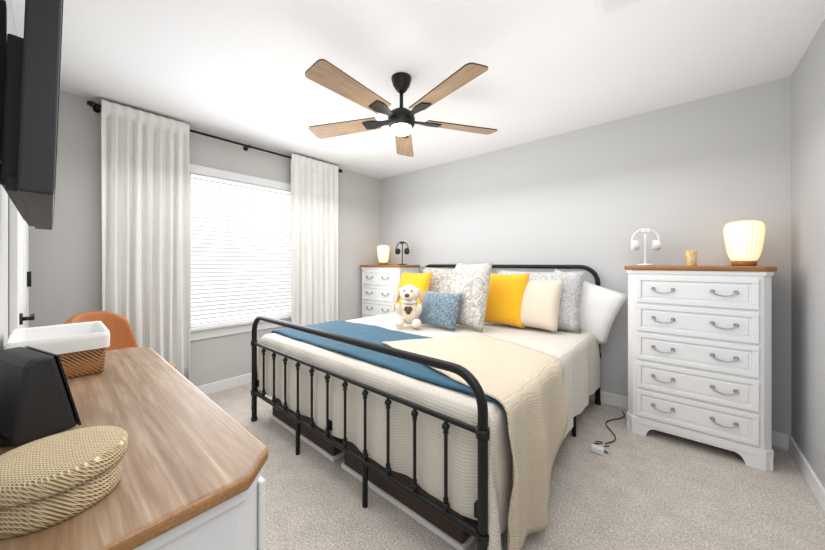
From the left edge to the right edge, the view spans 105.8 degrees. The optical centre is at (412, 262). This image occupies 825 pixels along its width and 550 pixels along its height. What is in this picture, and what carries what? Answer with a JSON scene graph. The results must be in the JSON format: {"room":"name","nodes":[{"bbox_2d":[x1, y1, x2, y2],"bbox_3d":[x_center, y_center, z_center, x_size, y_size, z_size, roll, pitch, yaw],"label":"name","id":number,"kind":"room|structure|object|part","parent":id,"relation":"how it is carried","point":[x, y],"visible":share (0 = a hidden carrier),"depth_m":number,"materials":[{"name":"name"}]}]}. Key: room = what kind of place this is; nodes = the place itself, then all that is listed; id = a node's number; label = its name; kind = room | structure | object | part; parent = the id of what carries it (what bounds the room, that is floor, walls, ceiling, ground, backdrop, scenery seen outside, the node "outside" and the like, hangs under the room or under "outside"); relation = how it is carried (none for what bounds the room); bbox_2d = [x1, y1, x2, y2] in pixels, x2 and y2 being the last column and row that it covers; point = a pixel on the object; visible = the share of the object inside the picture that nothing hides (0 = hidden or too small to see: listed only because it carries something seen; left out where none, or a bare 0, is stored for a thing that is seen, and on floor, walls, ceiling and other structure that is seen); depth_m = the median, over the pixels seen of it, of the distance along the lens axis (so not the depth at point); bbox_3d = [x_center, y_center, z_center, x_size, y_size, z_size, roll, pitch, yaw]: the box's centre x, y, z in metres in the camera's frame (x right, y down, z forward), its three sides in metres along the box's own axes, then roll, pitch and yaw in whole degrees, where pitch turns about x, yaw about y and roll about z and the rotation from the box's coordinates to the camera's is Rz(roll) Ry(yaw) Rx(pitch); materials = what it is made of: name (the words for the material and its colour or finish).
{"room":"bedroom","nodes":[
{"label":"bedroom","id":0,"kind":"room"},
{"bbox_2d":[0,0,16,350],"bbox_3d":[-1.167,0.000,0.783,4.070,2.440,0.100,0,0,41],"label":"wall","id":1,"kind":"structure","parent":0,"point":[4,262],"depth_m":1.26,"materials":[{"name":"grey paint"}]},
{"bbox_2d":[9,197,34,335],"bbox_3d":[-2.070,0.175,1.673,0.940,2.090,0.067,0,0,41],"label":"door","id":2,"kind":"structure","parent":1,"relation":"in","point":[19,284],"depth_m":1.36,"materials":[{"name":"white paint"}]},
{"bbox_3d":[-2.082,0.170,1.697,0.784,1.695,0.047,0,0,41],"label":"handle","id":3,"kind":"part","parent":2,"relation":"part of","materials":[{"name":"black metal"}]},
{"bbox_2d":[0,0,62,229],"bbox_3d":[-1.088,-0.410,0.874,0.970,0.561,0.140,0,0,41],"label":"tv","id":4,"kind":"object","parent":1,"relation":"attached to","point":[30,65],"visible":1,"depth_m":0.59,"materials":[{"name":"grey plastic"}]},
{"bbox_2d":[29,91,380,386],"bbox_3d":[-1.569,0.000,3.355,0.100,2.440,3.270,0,0,41],"label":"wall","id":5,"kind":"structure","parent":0,"point":[65,260],"depth_m":2.35,"materials":[{"name":"grey paint"}]},
{"bbox_2d":[87,99,342,380],"bbox_3d":[-1.633,-0.073,3.100,0.136,2.247,2.222,0,0,41],"label":"curtains","id":6,"kind":"object","parent":5,"relation":"attached to","point":[145,191],"visible":0.9,"depth_m":2.59,"materials":[{"name":"white fabric"}]},
{"bbox_3d":[-1.641,-1.152,3.107,0.114,0.043,2.222,0,0,41],"label":"rod","id":7,"kind":"part","parent":6,"relation":"part of","materials":[{"name":"black metal"}]},
{"bbox_2d":[197,373,251,394],"bbox_3d":[-1.526,1.170,3.318,0.014,0.100,3.270,0,0,41],"label":"baseboard","id":8,"kind":"structure","parent":5,"relation":"attached to","point":[221,385],"depth_m":3.00,"materials":[{"name":"white paint"}]},
{"bbox_2d":[190,164,290,340],"bbox_3d":[-1.657,-0.095,3.207,0.160,1.580,1.260,0,0,41],"label":"window","id":9,"kind":"structure","parent":5,"relation":"in","point":[204,331],"depth_m":3.02,"materials":[{"name":"white paint"}]},
{"bbox_2d":[191,174,290,325],"bbox_3d":[-1.663,-0.116,3.212,0.050,1.362,1.038,0,0,41],"label":"window blinds","id":10,"kind":"object","parent":9,"relation":"attached to","point":[235,239],"visible":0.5,"depth_m":3.11,"materials":[{"name":"white plastic"}]},
{"bbox_2d":[280,195,280,311],"bbox_3d":[-1.645,-0.105,3.196,0.002,1.280,0.602,0,0,41],"label":"cord","id":11,"kind":"object","parent":10,"relation":"hanging from","point":[280,253],"visible":0.88,"depth_m":3.42,"materials":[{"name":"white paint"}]},
{"bbox_2d":[12,0,824,178],"bbox_3d":[-0.066,-1.245,2.058,4.070,0.050,3.470,0,0,41],"label":"ceiling","id":12,"kind":"structure","parent":0,"point":[236,69],"depth_m":1.88,"materials":[{"name":"white paint"}]},
{"bbox_2d":[305,59,496,156],"bbox_3d":[-0.090,-1.032,2.021,1.340,0.376,1.306,0,0,41],"label":"fan","id":13,"kind":"object","parent":12,"relation":"hanging from","point":[401,122],"visible":1,"depth_m":1.90,"materials":[{"name":"brown wood"}]},
{"bbox_3d":[-0.480,-0.948,2.196,0.520,0.008,0.150,0,-11,19],"label":"blade","id":14,"kind":"part","parent":13,"relation":"part of","materials":[{"name":"brown wood"}]},
{"bbox_3d":[-0.331,-0.948,1.714,0.150,0.008,0.520,-14,-8,36],"label":"blade","id":15,"kind":"part","parent":13,"relation":"part of","materials":[{"name":"brown wood"}]},
{"bbox_3d":[-0.230,-0.940,2.110,0.210,0.008,0.084,0,-11,19],"label":"arm","id":16,"kind":"part","parent":13,"relation":"part of"},
{"bbox_3d":[-0.171,-0.940,1.925,0.084,0.008,0.210,-14,-8,36],"label":"arm","id":17,"kind":"part","parent":13,"relation":"part of"},
{"bbox_3d":[-0.073,-1.056,2.058,0.180,0.328,0.180,0,0,41],"label":"motor","id":18,"kind":"part","parent":13,"relation":"part of","materials":[{"name":"black metal"}]},
{"bbox_3d":[-0.067,-0.948,2.488,0.150,0.008,0.520,11,0,1],"label":"blade","id":19,"kind":"part","parent":13,"relation":"part of","materials":[{"name":"brown wood"}]},
{"bbox_3d":[0.023,-0.940,1.924,0.084,0.008,0.210,-13,8,-34],"label":"arm","id":20,"kind":"part","parent":13,"relation":"part of"},
{"bbox_3d":[0.084,-0.940,2.108,0.210,0.008,0.084,0,11,-17],"label":"arm","id":21,"kind":"part","parent":13,"relation":"part of"},
{"bbox_3d":[0.175,-0.948,1.706,0.150,0.008,0.520,-13,8,-34],"label":"blade","id":22,"kind":"part","parent":13,"relation":"part of","materials":[{"name":"brown wood"}]},
{"bbox_3d":[0.338,-0.948,2.185,0.520,0.008,0.150,0,11,-17],"label":"blade","id":23,"kind":"part","parent":13,"relation":"part of","materials":[{"name":"brown wood"}]},
{"bbox_2d":[593,0,640,18],"bbox_3d":[0.999,-1.211,1.357,0.360,0.017,0.200,0,0,41],"label":"ceiling vent","id":24,"kind":"object","parent":12,"relation":"in","point":[604,8],"visible":1,"depth_m":1.47,"materials":[{"name":"white paint"}]},
{"bbox_2d":[207,383,824,549],"bbox_3d":[-0.066,1.245,2.058,4.070,0.050,3.470,0,0,41],"label":"floor","id":25,"kind":"structure","parent":0,"point":[655,490],"depth_m":1.60,"materials":[{"name":"carpet"}]},
{"bbox_2d":[64,311,175,367],"bbox_3d":[-1.909,0.772,2.028,0.517,0.900,0.486,0,0,11],"label":"chair","id":26,"kind":"object","parent":25,"relation":"on","point":[118,327],"visible":0.29,"depth_m":2.17,"materials":[{"name":"leather"}]},
{"bbox_2d":[0,347,267,549],"bbox_3d":[-0.960,0.820,0.980,1.444,0.800,0.437,0,0,41],"label":"dresser","id":27,"kind":"object","parent":25,"relation":"on","point":[195,458],"visible":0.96,"depth_m":0.66,"materials":[{"name":"white paint"}]},
{"bbox_2d":[0,346,81,446],"bbox_3d":[-0.943,0.319,0.773,0.200,0.200,0.132,0,0,25],"label":"smart display","id":28,"kind":"object","parent":27,"relation":"on","point":[36,400],"visible":1,"depth_m":0.72,"materials":[{"name":"black plastic"}]},
{"bbox_2d":[3,321,109,378],"bbox_3d":[-1.375,0.341,1.207,0.349,0.157,0.268,0,0,41],"label":"basket","id":29,"kind":"object","parent":27,"relation":"on","point":[79,349],"visible":0.52,"depth_m":1.16,"materials":[{"name":"fabric"}]},
{"bbox_2d":[0,426,127,538],"bbox_3d":[-0.631,0.375,0.555,0.185,0.088,0.185,0,0,41],"label":"basket","id":30,"kind":"object","parent":27,"relation":"on","point":[50,481],"visible":1,"depth_m":0.52,"materials":[{"name":"beige wicker"}]},
{"bbox_2d":[360,265,419,317],"bbox_3d":[-0.321,0.623,4.135,0.744,1.195,0.427,0,0,41],"label":"chest","id":31,"kind":"object","parent":25,"relation":"on","point":[380,284],"visible":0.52,"depth_m":3.96,"materials":[{"name":"white paint"}]},
{"bbox_2d":[377,245,389,264],"bbox_3d":[-0.397,-0.110,4.253,0.173,0.269,0.173,0,0,41],"label":"lamp","id":32,"kind":"object","parent":31,"relation":"on","point":[383,251],"visible":1,"depth_m":4.20,"materials":[{"name":"white glass"}]},
{"bbox_2d":[395,241,408,264],"bbox_3d":[-0.133,-0.129,4.024,0.182,0.305,0.103,0,0,26],"label":"headphones","id":33,"kind":"object","parent":31,"relation":"on","point":[397,250],"visible":1,"depth_m":4.02,"materials":[{"name":"black plastic"}]},
{"bbox_2d":[251,262,627,549],"bbox_3d":[0.252,0.606,2.507,2.263,1.229,2.115,0,0,41],"label":"bed","id":34,"kind":"object","parent":25,"relation":"on","point":[446,404],"visible":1,"depth_m":1.70,"materials":[{"name":"beige fabric"}]},
{"bbox_2d":[393,271,432,314],"bbox_3d":[0.003,0.325,3.538,0.460,0.470,0.154,0,-18,41],"label":"pillow","id":35,"kind":"object","parent":34,"relation":"on","point":[422,281],"depth_m":3.47,"materials":[{"name":"yellow fabric"}]},
{"bbox_2d":[269,320,563,444],"bbox_3d":[-0.181,0.709,2.139,2.088,0.340,0.700,0,0,41],"label":"blanket","id":36,"kind":"object","parent":34,"relation":"on","point":[523,380],"depth_m":1.63,"materials":[{"name":"fabric"}]},
{"bbox_2d":[416,290,463,330],"bbox_3d":[0.232,0.403,2.732,0.440,0.320,0.132,0,-22,45],"label":"pillow","id":37,"kind":"object","parent":34,"relation":"on","point":[440,310],"depth_m":2.66,"materials":[{"name":"blue fabric"}]},
{"bbox_2d":[382,334,568,549],"bbox_3d":[0.295,0.835,1.848,1.092,0.626,1.036,0,0,41],"label":"throw","id":38,"kind":"object","parent":34,"relation":"on","point":[526,388],"depth_m":1.39,"materials":[{"name":"beige fabric"}]},
{"bbox_2d":[476,272,529,328],"bbox_3d":[0.808,0.320,2.803,0.450,0.480,0.152,0,-14,41],"label":"pillow","id":39,"kind":"object","parent":34,"relation":"on","point":[508,295],"depth_m":2.71,"materials":[{"name":"yellow fabric"}]},
{"bbox_2d":[510,277,564,332],"bbox_3d":[1.047,0.340,2.636,0.400,0.440,0.152,0,-20,45],"label":"pillow","id":40,"kind":"object","parent":34,"relation":"on","point":[540,303],"depth_m":2.56,"materials":[{"name":"beige fabric"}]},
{"bbox_2d":[534,268,627,346],"bbox_3d":[1.433,0.365,2.693,0.600,0.460,0.163,26,6,38],"label":"pillow","id":41,"kind":"object","parent":34,"relation":"on","point":[600,306],"depth_m":2.54,"materials":[{"name":"white fabric"}]},
{"bbox_2d":[591,444,604,454],"bbox_3d":[1.192,1.200,2.009,0.070,0.035,0.045,0,0,41],"label":"adapter","id":42,"kind":"object","parent":25,"relation":"on","point":[597,449],"visible":1,"depth_m":2.00,"materials":[{"name":"white plastic"}]},
{"bbox_2d":[593,411,624,453],"bbox_3d":[1.454,1.212,2.292,0.111,0.010,0.734,0,0,41],"label":"cables","id":43,"kind":"object","parent":25,"relation":"on","point":[611,431],"visible":0.9,"depth_m":2.14,"materials":[{"name":"black plastic"}]},
{"bbox_2d":[624,265,776,471],"bbox_3d":[1.946,0.620,2.178,0.744,1.200,0.427,0,0,41],"label":"chest","id":44,"kind":"object","parent":25,"relation":"on","point":[699,353],"visible":1,"depth_m":1.99,"materials":[{"name":"white paint"}]},
{"bbox_2d":[631,228,660,265],"bbox_3d":[1.775,-0.123,2.378,0.182,0.285,0.103,0,0,21],"label":"headphones","id":45,"kind":"object","parent":44,"relation":"on","point":[655,244],"visible":1,"depth_m":2.37,"materials":[{"name":"white plastic"}]},
{"bbox_2d":[685,251,697,265],"bbox_3d":[1.952,-0.034,2.185,0.068,0.105,0.068,0,0,41],"label":"cup","id":46,"kind":"object","parent":44,"relation":"on","point":[691,258],"visible":1,"depth_m":2.16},
{"bbox_2d":[723,220,765,265],"bbox_3d":[2.152,-0.128,2.026,0.189,0.294,0.189,0,0,41],"label":"lamp","id":47,"kind":"object","parent":44,"relation":"on","point":[744,241],"visible":1,"depth_m":1.97,"materials":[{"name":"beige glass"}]},
{"bbox_2d":[381,76,790,434],"bbox_3d":[1.035,0.000,3.334,4.070,2.440,0.100,0,0,41],"label":"wall","id":48,"kind":"structure","parent":0,"point":[698,175],"depth_m":2.63,"materials":[{"name":"grey paint"}]},
{"bbox_2d":[589,391,788,449],"bbox_3d":[0.998,1.170,3.291,3.870,0.100,0.014,0,0,41],"label":"baseboard","id":49,"kind":"structure","parent":48,"relation":"attached to","point":[780,440],"depth_m":2.62,"materials":[{"name":"white paint"}]},
{"bbox_2d":[791,19,824,487],"bbox_3d":[1.437,0.000,0.761,0.100,2.440,3.270,0,0,41],"label":"wall","id":50,"kind":"structure","parent":0,"point":[808,255],"depth_m":1.74,"materials":[{"name":"grey paint"}]},
{"bbox_2d":[789,435,824,512],"bbox_3d":[1.393,1.170,0.799,0.014,0.100,3.270,0,0,41],"label":"baseboard","id":51,"kind":"structure","parent":50,"relation":"attached to","point":[811,478],"depth_m":1.71,"materials":[{"name":"white paint"}]},
{"label":"outside","id":52,"kind":"structure","parent":0,"visible":0},
{"bbox_2d":[195,289,288,319],"bbox_3d":[-1.983,-0.030,3.488,0.020,2.600,3.200,0,0,41],"label":"sky","id":53,"kind":"structure","parent":52,"point":[241,306],"depth_m":3.52,"materials":[{"name":"white"}]}
]}

